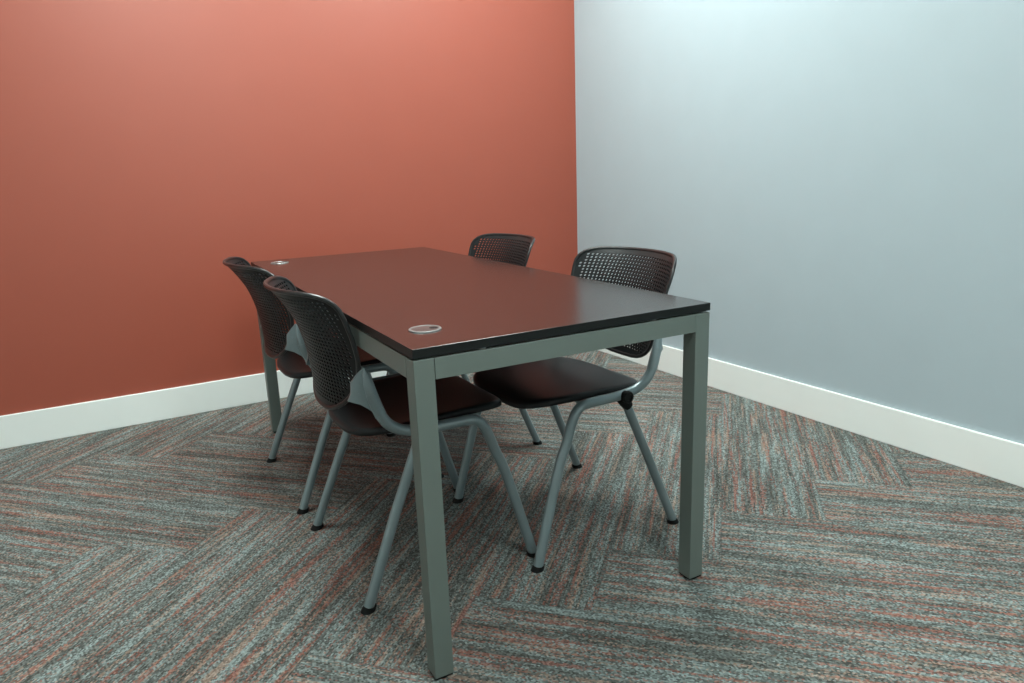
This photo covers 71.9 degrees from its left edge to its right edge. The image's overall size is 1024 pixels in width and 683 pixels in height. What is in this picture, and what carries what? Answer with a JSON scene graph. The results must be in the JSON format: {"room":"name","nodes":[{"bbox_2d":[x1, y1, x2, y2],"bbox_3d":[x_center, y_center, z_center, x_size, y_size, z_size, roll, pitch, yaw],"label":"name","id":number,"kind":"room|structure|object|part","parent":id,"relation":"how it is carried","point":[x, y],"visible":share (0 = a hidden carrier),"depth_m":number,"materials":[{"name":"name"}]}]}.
{"room":"office","nodes":[
{"label":"office","id":0,"kind":"room"},
{"bbox_2d":[0,0,577,415],"bbox_3d":[-1.513,-1.064,3.110,4.500,2.850,0.101,-10,15,-29],"label":"wall","id":1,"kind":"structure","parent":0,"point":[146,146],"depth_m":3.25,"materials":[{"name":"paint"}]},
{"bbox_2d":[0,370,386,448],"bbox_3d":[-1.437,0.262,3.378,4.300,0.143,0.014,-10,15,-29],"label":"baseboard","id":2,"kind":"structure","parent":1,"relation":"attached to","point":[47,424],"depth_m":3.22,"materials":[{"name":"white paint"}]},
{"bbox_2d":[0,350,1023,682],"bbox_3d":[-0.181,0.816,1.294,4.610,0.050,5.295,-9,15,-28],"label":"floor","id":3,"kind":"structure","parent":0,"point":[171,550],"depth_m":2.00,"materials":[{"name":"carpet"}]},
{"bbox_2d":[222,256,443,514],"bbox_3d":[-0.654,0.091,2.537,0.620,0.811,0.540,-9,15,-28],"label":"chair","id":4,"kind":"object","parent":3,"relation":"on","point":[289,347],"visible":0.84,"depth_m":2.31,"materials":[{"name":"plastic"}]},
{"bbox_3d":[-0.864,-0.108,2.372,0.158,0.333,0.483,-9,15,-28],"label":"backrest","id":5,"kind":"part","parent":4,"relation":"part of","materials":[{"name":"plastic"}]},
{"bbox_3d":[-0.861,0.237,2.736,0.204,0.434,0.029,-8,15,-23],"label":"leg","id":6,"kind":"part","parent":4,"relation":"part of","materials":[{"name":"grey metal"}]},
{"bbox_3d":[-0.621,0.328,2.322,0.204,0.434,0.029,-11,16,-33],"label":"leg","id":7,"kind":"part","parent":4,"relation":"part of","materials":[{"name":"grey metal"}]},
{"bbox_3d":[-0.613,0.053,2.552,0.436,0.048,0.424,-9,15,-28],"label":"seat","id":8,"kind":"part","parent":4,"relation":"part of","materials":[{"name":"black plastic"}]},
{"bbox_3d":[-0.556,0.051,2.303,0.268,0.136,0.031,-9,15,-28],"label":"rail","id":9,"kind":"part","parent":4,"relation":"part of","materials":[{"name":"grey metal"}]},
{"bbox_3d":[-0.350,0.276,2.464,0.195,0.447,0.029,-9,15,-26],"label":"leg","id":10,"kind":"part","parent":4,"relation":"part of","materials":[{"name":"grey metal"}]},
{"bbox_2d":[263,276,536,614],"bbox_3d":[-0.328,0.209,1.995,0.620,0.811,0.540,-9,15,-28],"label":"chair","id":11,"kind":"object","parent":3,"relation":"on","point":[365,405],"visible":0.93,"depth_m":1.81,"materials":[{"name":"plastic"}]},
{"bbox_3d":[-0.538,0.011,1.831,0.158,0.333,0.483,-9,15,-28],"label":"backrest","id":12,"kind":"part","parent":11,"relation":"part of","materials":[{"name":"plastic"}]},
{"bbox_3d":[-0.535,0.356,2.195,0.204,0.434,0.029,-8,15,-23],"label":"leg","id":13,"kind":"part","parent":11,"relation":"part of","materials":[{"name":"grey metal"}]},
{"bbox_3d":[-0.466,0.080,2.170,0.268,0.136,0.031,-9,15,-28],"label":"rail","id":14,"kind":"part","parent":11,"relation":"part of","materials":[{"name":"grey metal"}]},
{"bbox_3d":[-0.295,0.447,1.780,0.204,0.434,0.029,-11,16,-33],"label":"leg","id":15,"kind":"part","parent":11,"relation":"part of","materials":[{"name":"grey metal"}]},
{"bbox_3d":[-0.287,0.172,2.011,0.436,0.048,0.424,-9,15,-28],"label":"seat","id":16,"kind":"part","parent":11,"relation":"part of","materials":[{"name":"black plastic"}]},
{"bbox_3d":[-0.230,0.170,1.761,0.268,0.136,0.031,-9,15,-28],"label":"rail","id":17,"kind":"part","parent":11,"relation":"part of","materials":[{"name":"grey metal"}]},
{"bbox_3d":[-0.266,0.303,2.341,0.195,0.447,0.029,-10,16,-31],"label":"leg","id":18,"kind":"part","parent":11,"relation":"part of","materials":[{"name":"grey metal"}]},
{"bbox_3d":[-0.024,0.395,1.923,0.195,0.447,0.029,-9,15,-26],"label":"leg","id":19,"kind":"part","parent":11,"relation":"part of","materials":[{"name":"grey metal"}]},
{"bbox_2d":[386,233,541,444],"bbox_3d":[-0.210,-0.002,2.856,0.620,0.811,0.540,-10,15,-29],"label":"chair","id":20,"kind":"object","parent":3,"relation":"on","point":[520,251],"visible":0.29,"depth_m":2.93,"materials":[{"name":"plastic"}]},
{"bbox_3d":[-0.234,0.114,3.156,0.204,0.434,0.029,-11,16,-34],"label":"leg","id":21,"kind":"part","parent":20,"relation":"part of","materials":[{"name":"grey metal"}]},
{"bbox_3d":[-0.019,-0.268,2.911,0.158,0.333,0.483,-10,15,-29],"label":"backrest","id":22,"kind":"part","parent":20,"relation":"part of","materials":[{"name":"plastic"}]},
{"bbox_3d":[0.011,0.204,2.744,0.204,0.434,0.029,-8,15,-24],"label":"leg","id":23,"kind":"part","parent":20,"relation":"part of","materials":[{"name":"grey metal"}]},
{"bbox_2d":[251,247,709,679],"bbox_3d":[-0.287,0.147,2.395,0.765,0.743,1.836,-9,15,-28],"label":"conference table","id":24,"kind":"object","parent":3,"relation":"on","point":[427,314],"visible":0.94,"depth_m":1.70,"materials":[{"name":"brown laminate"}]},
{"bbox_3d":[-1.035,0.039,2.996,0.044,0.709,0.044,-9,15,-28],"label":"leg","id":25,"kind":"part","parent":24,"relation":"part of","materials":[{"name":"silver metal"}]},
{"bbox_3d":[-0.622,-0.114,2.148,0.025,0.044,1.747,-9,15,-28],"label":"rail","id":26,"kind":"part","parent":24,"relation":"part of","materials":[{"name":"silver metal"}]},
{"bbox_3d":[-0.168,0.376,1.464,0.044,0.709,0.044,-9,15,-28],"label":"leg","id":27,"kind":"part","parent":24,"relation":"part of","materials":[{"name":"silver metal"}]},
{"bbox_3d":[0.139,0.003,1.546,0.676,0.044,0.025,-9,15,-28],"label":"rail","id":28,"kind":"part","parent":24,"relation":"part of","materials":[{"name":"silver metal"}]},
{"bbox_3d":[0.462,0.272,1.798,0.044,0.709,0.044,-9,15,-28],"label":"leg","id":29,"kind":"part","parent":24,"relation":"part of","materials":[{"name":"silver metal"}]},
{"bbox_2d":[452,246,678,572],"bbox_3d":[0.181,0.143,2.193,0.620,0.811,0.540,-10,15,-29],"label":"chair","id":30,"kind":"object","parent":3,"relation":"on","point":[553,382],"visible":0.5,"depth_m":2.12,"materials":[{"name":"plastic"}]},
{"bbox_3d":[-0.113,0.297,2.343,0.195,0.447,0.029,-9,15,-26],"label":"leg","id":31,"kind":"part","parent":30,"relation":"part of","materials":[{"name":"grey metal"}]},
{"bbox_3d":[0.138,0.119,2.162,0.436,0.048,0.424,-10,15,-29],"label":"seat","id":32,"kind":"part","parent":30,"relation":"part of","materials":[{"name":"black plastic"}]},
{"bbox_3d":[0.135,0.387,1.928,0.195,0.447,0.036,-10,15,-29],"label":"leg","id":33,"kind":"part","parent":30,"relation":"part of","materials":[{"name":"grey metal"}]},
{"bbox_3d":[0.157,0.259,2.493,0.204,0.434,0.029,-11,16,-34],"label":"leg","id":34,"kind":"part","parent":30,"relation":"part of","materials":[{"name":"grey metal"}]},
{"bbox_3d":[0.315,0.098,1.978,0.268,0.136,0.031,-10,15,-29],"label":"rail","id":35,"kind":"part","parent":30,"relation":"part of","materials":[{"name":"grey metal"}]},
{"bbox_3d":[0.372,-0.123,2.248,0.158,0.333,0.483,-10,15,-29],"label":"backrest","id":36,"kind":"part","parent":30,"relation":"part of","materials":[{"name":"plastic"}]},
{"bbox_3d":[0.402,0.349,2.081,0.204,0.434,0.029,-8,15,-24],"label":"leg","id":37,"kind":"part","parent":30,"relation":"part of","materials":[{"name":"grey metal"}]},
{"bbox_2d":[574,0,1023,443],"bbox_3d":[1.668,-0.918,2.015,0.102,2.850,5.000,-10,15,-29],"label":"wall","id":38,"kind":"structure","parent":0,"point":[840,182],"depth_m":2.77,"materials":[{"name":"grey paint"}]},
{"bbox_2d":[598,345,1023,487],"bbox_3d":[1.671,0.407,2.298,0.014,0.143,4.986,-10,15,-29],"label":"baseboard","id":39,"kind":"structure","parent":38,"relation":"attached to","point":[995,457],"depth_m":2.75,"materials":[{"name":"white paint"}]}
]}

